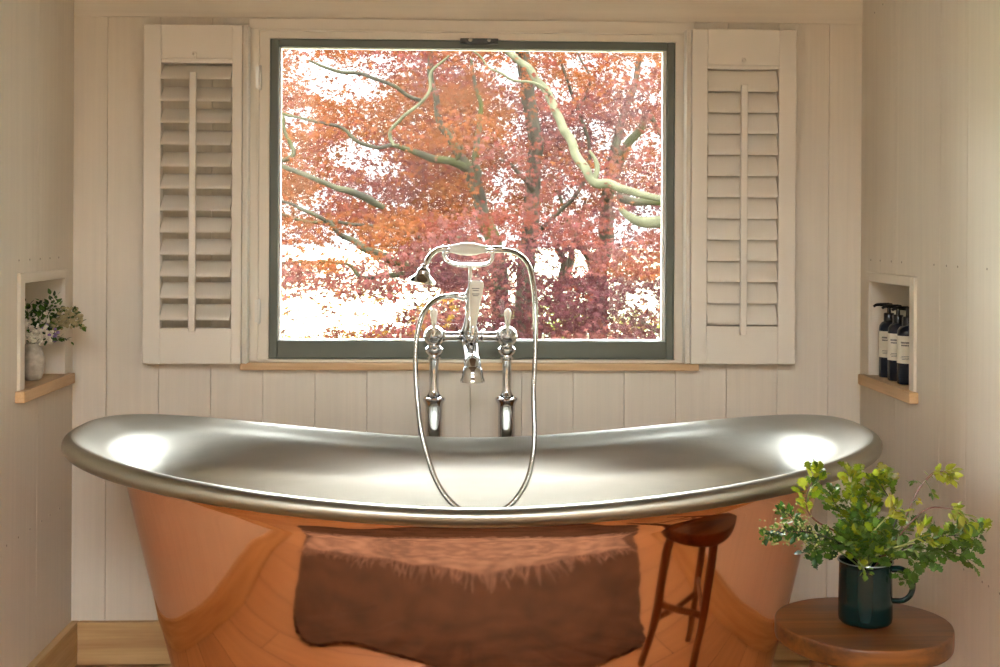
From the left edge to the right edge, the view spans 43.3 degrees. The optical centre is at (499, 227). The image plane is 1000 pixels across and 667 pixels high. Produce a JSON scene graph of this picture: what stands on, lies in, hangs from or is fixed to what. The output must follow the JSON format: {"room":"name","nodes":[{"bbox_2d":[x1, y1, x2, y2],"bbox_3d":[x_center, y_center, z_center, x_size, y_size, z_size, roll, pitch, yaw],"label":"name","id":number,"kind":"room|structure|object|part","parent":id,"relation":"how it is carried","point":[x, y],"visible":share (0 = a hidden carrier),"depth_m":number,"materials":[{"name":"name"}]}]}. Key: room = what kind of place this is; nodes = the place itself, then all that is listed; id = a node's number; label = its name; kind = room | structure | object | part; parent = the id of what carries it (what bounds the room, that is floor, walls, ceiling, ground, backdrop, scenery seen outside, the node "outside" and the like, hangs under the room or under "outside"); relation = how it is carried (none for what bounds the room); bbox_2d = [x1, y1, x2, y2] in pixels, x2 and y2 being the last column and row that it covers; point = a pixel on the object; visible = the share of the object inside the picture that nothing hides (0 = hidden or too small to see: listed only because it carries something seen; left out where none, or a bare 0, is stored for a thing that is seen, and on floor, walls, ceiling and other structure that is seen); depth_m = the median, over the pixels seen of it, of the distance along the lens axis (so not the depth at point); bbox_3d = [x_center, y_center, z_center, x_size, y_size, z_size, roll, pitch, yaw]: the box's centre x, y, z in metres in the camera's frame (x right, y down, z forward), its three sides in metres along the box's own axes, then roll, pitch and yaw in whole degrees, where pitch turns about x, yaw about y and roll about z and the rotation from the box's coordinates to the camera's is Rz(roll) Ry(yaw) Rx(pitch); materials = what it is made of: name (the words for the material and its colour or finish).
{"room":"bathroom","nodes":[
{"label":"bathroom","id":0,"kind":"room"},
{"bbox_2d":[0,0,73,666],"bbox_3d":[-1.021,-0.055,0.468,0.071,2.300,5.400,0,0,-2],"label":"wall","id":1,"kind":"structure","parent":0,"point":[37,36],"depth_m":2.87,"materials":[{"name":"beige"}]},
{"bbox_2d":[15,268,74,402],"bbox_3d":[-1.124,0.241,2.934,0.159,0.284,0.362,0,0,-2],"label":"wall niche","id":2,"kind":"object","parent":1,"relation":"attached to","point":[31,286],"depth_m":3.04,"materials":[{"name":"wood"}]},
{"bbox_2d":[25,342,44,380],"bbox_3d":[-1.096,0.313,2.952,0.057,0.087,0.057,0,0,-2],"label":"flower vase","id":3,"kind":"object","parent":2,"relation":"on","point":[34,354],"visible":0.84,"depth_m":2.93,"materials":[{"name":"beige ceramic"}]},
{"bbox_2d":[25,288,86,345],"bbox_3d":[-1.053,0.215,2.956,0.158,0.145,0.095,0,0,-2],"label":"posy","id":4,"kind":"object","parent":3,"relation":"in","point":[41,332],"visible":0.98,"depth_m":2.96,"materials":[{"name":"green"}]},
{"bbox_2d":[15,373,74,402],"bbox_3d":[-1.119,0.370,2.934,0.147,0.027,0.362,0,0,-2],"label":"shelf","id":5,"kind":"object","parent":1,"relation":"attached to","point":[27,391],"depth_m":2.90,"materials":[{"name":"brown wood"}]},
{"bbox_2d":[26,621,78,666],"bbox_3d":[-0.982,1.039,0.474,0.020,0.105,5.390,0,0,-2],"label":"baseboard","id":6,"kind":"structure","parent":1,"relation":"attached to","point":[61,651],"depth_m":3.04,"materials":[{"name":"brown wood"}]},
{"bbox_2d":[75,660,833,666],"bbox_3d":[0.009,1.140,0.421,2.399,0.080,5.640,0,0,-2],"label":"floor","id":7,"kind":"structure","parent":0,"point":[793,663],"depth_m":3.16,"materials":[{"name":"brown wood"}]},
{"bbox_2d":[422,250,517,436],"bbox_3d":[-0.071,0.576,2.995,0.242,1.047,0.175,0,0,-2],"label":"tap","id":8,"kind":"object","parent":7,"relation":"on","point":[472,372],"visible":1,"depth_m":3.03,"materials":[{"name":"silver metal"}]},
{"bbox_2d":[408,242,501,284],"bbox_3d":[-0.108,0.085,3.028,0.226,0.100,0.073,0,0,-2],"label":"handset","id":9,"kind":"object","parent":8,"relation":"on","point":[422,276],"visible":1,"depth_m":3.04,"materials":[{"name":"silver metal"}]},
{"bbox_3d":[-0.078,0.051,3.049,0.088,0.032,0.032,0,0,-2],"label":"handle","id":10,"kind":"part","parent":9,"relation":"part of","materials":[{"name":"beige ceramic"}]},
{"bbox_2d":[460,263,478,346],"bbox_3d":[-0.073,0.199,3.039,0.047,0.226,0.066,0,0,-2],"label":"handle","id":11,"kind":"object","parent":8,"relation":"on","point":[469,334],"depth_m":3.02,"materials":[{"name":"silver metal"}]},
{"bbox_3d":[-0.066,0.251,3.002,0.020,0.040,0.018,0,0,-2],"label":"lever","id":12,"kind":"part","parent":8,"relation":"part of","materials":[{"name":"silver metal"}]},
{"bbox_3d":[-0.065,0.317,2.976,0.058,0.086,0.137,0,0,-2],"label":"spout","id":13,"kind":"part","parent":8,"relation":"part of","materials":[{"name":"silver metal"}]},
{"bbox_2d":[413,248,537,506],"bbox_3d":[-0.058,0.355,2.967,0.295,0.616,0.177,0,0,-2],"label":"shower hose","id":14,"kind":"object","parent":8,"relation":"attached to","point":[525,260],"visible":0.97,"depth_m":2.94,"materials":[{"name":"silver metal"}]},
{"bbox_2d":[61,414,882,666],"bbox_3d":[-0.053,0.753,2.605,1.640,0.693,0.784,0,0,-2],"label":"bathtub","id":15,"kind":"object","parent":7,"relation":"on","point":[263,544],"visible":0.99,"depth_m":2.35,"materials":[{"name":"orange metal"}]},
{"bbox_2d":[774,597,954,666],"bbox_3d":[0.612,0.884,2.121,0.292,0.441,0.292,0,0,-2],"label":"stool","id":16,"kind":"object","parent":7,"relation":"on","point":[812,629],"visible":0.88,"depth_m":2.05,"materials":[{"name":"brown wood"}]},
{"bbox_3d":[0.510,0.899,2.074,0.070,0.410,0.033,0,0,-14],"label":"leg","id":17,"kind":"part","parent":16,"relation":"part of","materials":[{"name":"brown wood"}]},
{"bbox_2d":[837,554,915,628],"bbox_3d":[0.625,0.610,2.113,0.118,0.105,0.092,0,0,35],"label":"enamel mug","id":18,"kind":"object","parent":16,"relation":"on","point":[868,604],"visible":0.76,"depth_m":2.08,"materials":[{"name":"teal metal"}]},
{"bbox_2d":[758,459,992,589],"bbox_3d":[0.626,0.494,2.115,0.408,0.214,0.150,0,0,1],"label":"plant","id":19,"kind":"object","parent":18,"relation":"in","point":[861,539],"visible":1,"depth_m":2.11,"materials":[{"name":"green plant"}]},
{"bbox_3d":[0.677,0.600,2.116,0.041,0.064,0.012,0,0,6],"label":"handle","id":20,"kind":"part","parent":18,"relation":"part of","materials":[{"name":"green metal"}]},
{"bbox_2d":[71,16,861,620],"bbox_3d":[-0.076,0.284,3.234,2.159,1.632,0.070,0,0,-2],"label":"wall","id":21,"kind":"structure","parent":0,"point":[110,580],"depth_m":3.19,"materials":[{"name":"beige wood"}]},
{"bbox_2d":[142,24,261,363],"bbox_3d":[-0.739,-0.083,3.126,0.286,0.839,0.065,0,0,-5],"label":"plantation shutter","id":22,"kind":"object","parent":21,"relation":"attached to","point":[164,43],"visible":1,"depth_m":3.12,"materials":[{"name":"paint"}]},
{"bbox_3d":[-0.756,-0.065,3.098,0.016,0.639,0.011,0,0,-2],"label":"tilt rod","id":23,"kind":"part","parent":22,"relation":"part of","materials":[{"name":"paint"}]},
{"bbox_3d":[-0.755,0.292,3.132,0.174,0.088,0.028,0,0,-2],"label":"rail","id":24,"kind":"part","parent":22,"relation":"part of","materials":[{"name":"paint"}]},
{"bbox_3d":[-0.751,-0.456,3.132,0.174,0.094,0.028,0,0,-2],"label":"rail","id":25,"kind":"part","parent":22,"relation":"part of","materials":[{"name":"paint"}]},
{"bbox_2d":[77,620,808,664],"bbox_3d":[-0.079,1.044,3.189,1.958,0.105,0.020,0,0,-2],"label":"baseboard","id":26,"kind":"structure","parent":21,"relation":"attached to","point":[112,641],"depth_m":3.15,"materials":[{"name":"brown wood"}]},
{"bbox_2d":[74,0,862,24],"bbox_3d":[-0.070,-0.864,3.232,2.159,0.674,0.074,0,0,-2],"label":"trim","id":27,"kind":"structure","parent":21,"relation":"attached to","point":[696,11],"depth_m":3.20,"materials":[{"name":"beige wood"}]},
{"bbox_2d":[240,18,698,370],"bbox_3d":[-0.073,-0.084,3.220,1.154,0.884,0.109,0,0,-2],"label":"window","id":28,"kind":"structure","parent":21,"relation":"in","point":[269,36],"depth_m":3.19,"materials":[{"name":"wood"}]},
{"bbox_3d":[-0.074,0.349,3.182,1.154,0.018,0.034,0,0,-2],"label":"sill","id":29,"kind":"part","parent":28,"relation":"part of","materials":[{"name":"brown wood"}]},
{"bbox_2d":[682,29,796,363],"bbox_3d":[0.603,-0.078,3.171,0.281,0.839,0.050,0,0,1],"label":"plantation shutter","id":30,"kind":"object","parent":21,"relation":"attached to","point":[734,285],"visible":1,"depth_m":3.16,"materials":[{"name":"paint"}]},
{"bbox_3d":[0.607,0.294,3.175,0.179,0.095,0.028,0,0,-2],"label":"rail","id":31,"kind":"part","parent":30,"relation":"part of","materials":[{"name":"paint"}]},
{"bbox_3d":[0.611,-0.448,3.175,0.179,0.099,0.028,0,0,-2],"label":"rail","id":32,"kind":"part","parent":30,"relation":"part of","materials":[{"name":"paint"}]},
{"bbox_3d":[0.610,-0.045,3.152,0.016,0.627,0.011,0,0,-2],"label":"tilt rod","id":33,"kind":"part","parent":30,"relation":"part of","materials":[{"name":"paint"}]},
{"bbox_2d":[860,0,999,666],"bbox_3d":[1.046,-0.044,0.533,0.071,2.300,5.400,0,0,-2],"label":"wall","id":34,"kind":"structure","parent":0,"point":[930,149],"depth_m":2.69,"materials":[{"name":"beige"}]},
{"bbox_2d":[858,272,917,403],"bbox_3d":[0.989,0.252,3.001,0.159,0.284,0.362,0,0,-2],"label":"wall niche","id":35,"kind":"object","parent":34,"relation":"attached to","point":[879,287],"depth_m":3.14,"materials":[{"name":"wood"}]},
{"bbox_2d":[873,303,893,377],"bbox_3d":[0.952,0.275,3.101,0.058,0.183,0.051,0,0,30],"label":"pump bottle","id":36,"kind":"object","parent":35,"relation":"on","point":[888,316],"visible":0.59,"depth_m":3.09,"materials":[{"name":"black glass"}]},
{"bbox_2d":[881,304,903,380],"bbox_3d":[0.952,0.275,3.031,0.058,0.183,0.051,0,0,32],"label":"pump bottle","id":37,"kind":"object","parent":35,"relation":"on","point":[897,318],"visible":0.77,"depth_m":3.02,"materials":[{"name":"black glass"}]},
{"bbox_2d":[891,306,908,384],"bbox_3d":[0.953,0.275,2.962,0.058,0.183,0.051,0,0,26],"label":"pump bottle","id":38,"kind":"object","parent":35,"relation":"on","point":[903,331],"visible":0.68,"depth_m":2.95,"materials":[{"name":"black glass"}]},
{"bbox_2d":[858,374,917,403],"bbox_3d":[0.982,0.381,3.001,0.147,0.027,0.362,0,0,-2],"label":"shelf","id":39,"kind":"object","parent":34,"relation":"attached to","point":[908,394],"depth_m":2.95,"materials":[{"name":"brown wood"}]},
{"label":"outside","id":40,"kind":"structure","parent":0,"visible":0},
{"bbox_2d":[281,247,660,338],"bbox_3d":[-1.493,1.592,46.776,120.000,0.300,86.400,0,0,-2],"label":"sky","id":41,"kind":"structure","parent":40,"point":[306,306],"depth_m":23.89,"materials":[{"name":"white"}]},
{"bbox_2d":[283,334,316,338],"bbox_3d":[-1.407,1.099,8.967,1.148,0.709,1.119,0,0,-2],"label":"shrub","id":42,"kind":"object","parent":41,"relation":"on","point":[288,336],"visible":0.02,"depth_m":9.04,"materials":[{"name":"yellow plant"}]},
{"bbox_2d":[281,49,537,338],"bbox_3d":[-1.031,-0.207,8.216,2.548,3.307,4.319,0,0,-2],"label":"maple tree","id":43,"kind":"object","parent":41,"relation":"on","point":[347,211],"visible":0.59,"depth_m":7.43,"materials":[{"name":"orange plant"}]},
{"bbox_2d":[353,313,481,338],"bbox_3d":[-0.412,0.951,6.988,1.165,1.004,1.143,0,0,-2],"label":"shrub","id":44,"kind":"object","parent":41,"relation":"on","point":[365,333],"visible":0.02,"depth_m":6.98,"materials":[{"name":"red plant"}]},
{"bbox_2d":[343,50,660,338],"bbox_3d":[-0.017,-0.684,8.293,2.038,4.283,4.161,0,0,-8],"label":"maple tree","id":45,"kind":"object","parent":41,"relation":"on","point":[531,165],"visible":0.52,"depth_m":7.40,"materials":[{"name":"red plant"}]},
{"bbox_2d":[497,51,661,338],"bbox_3d":[0.907,-0.376,8.278,1.974,3.665,4.290,0,0,1],"label":"maple tree","id":46,"kind":"object","parent":41,"relation":"on","point":[618,154],"visible":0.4,"depth_m":7.48,"materials":[{"name":"red plant"}]},
{"bbox_2d":[551,307,660,337],"bbox_3d":[1.008,1.049,10.523,1.618,0.825,1.640,0,0,-2],"label":"shrub","id":47,"kind":"object","parent":41,"relation":"on","point":[658,325],"visible":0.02,"depth_m":10.42,"materials":[{"name":"red plant"}]}
]}

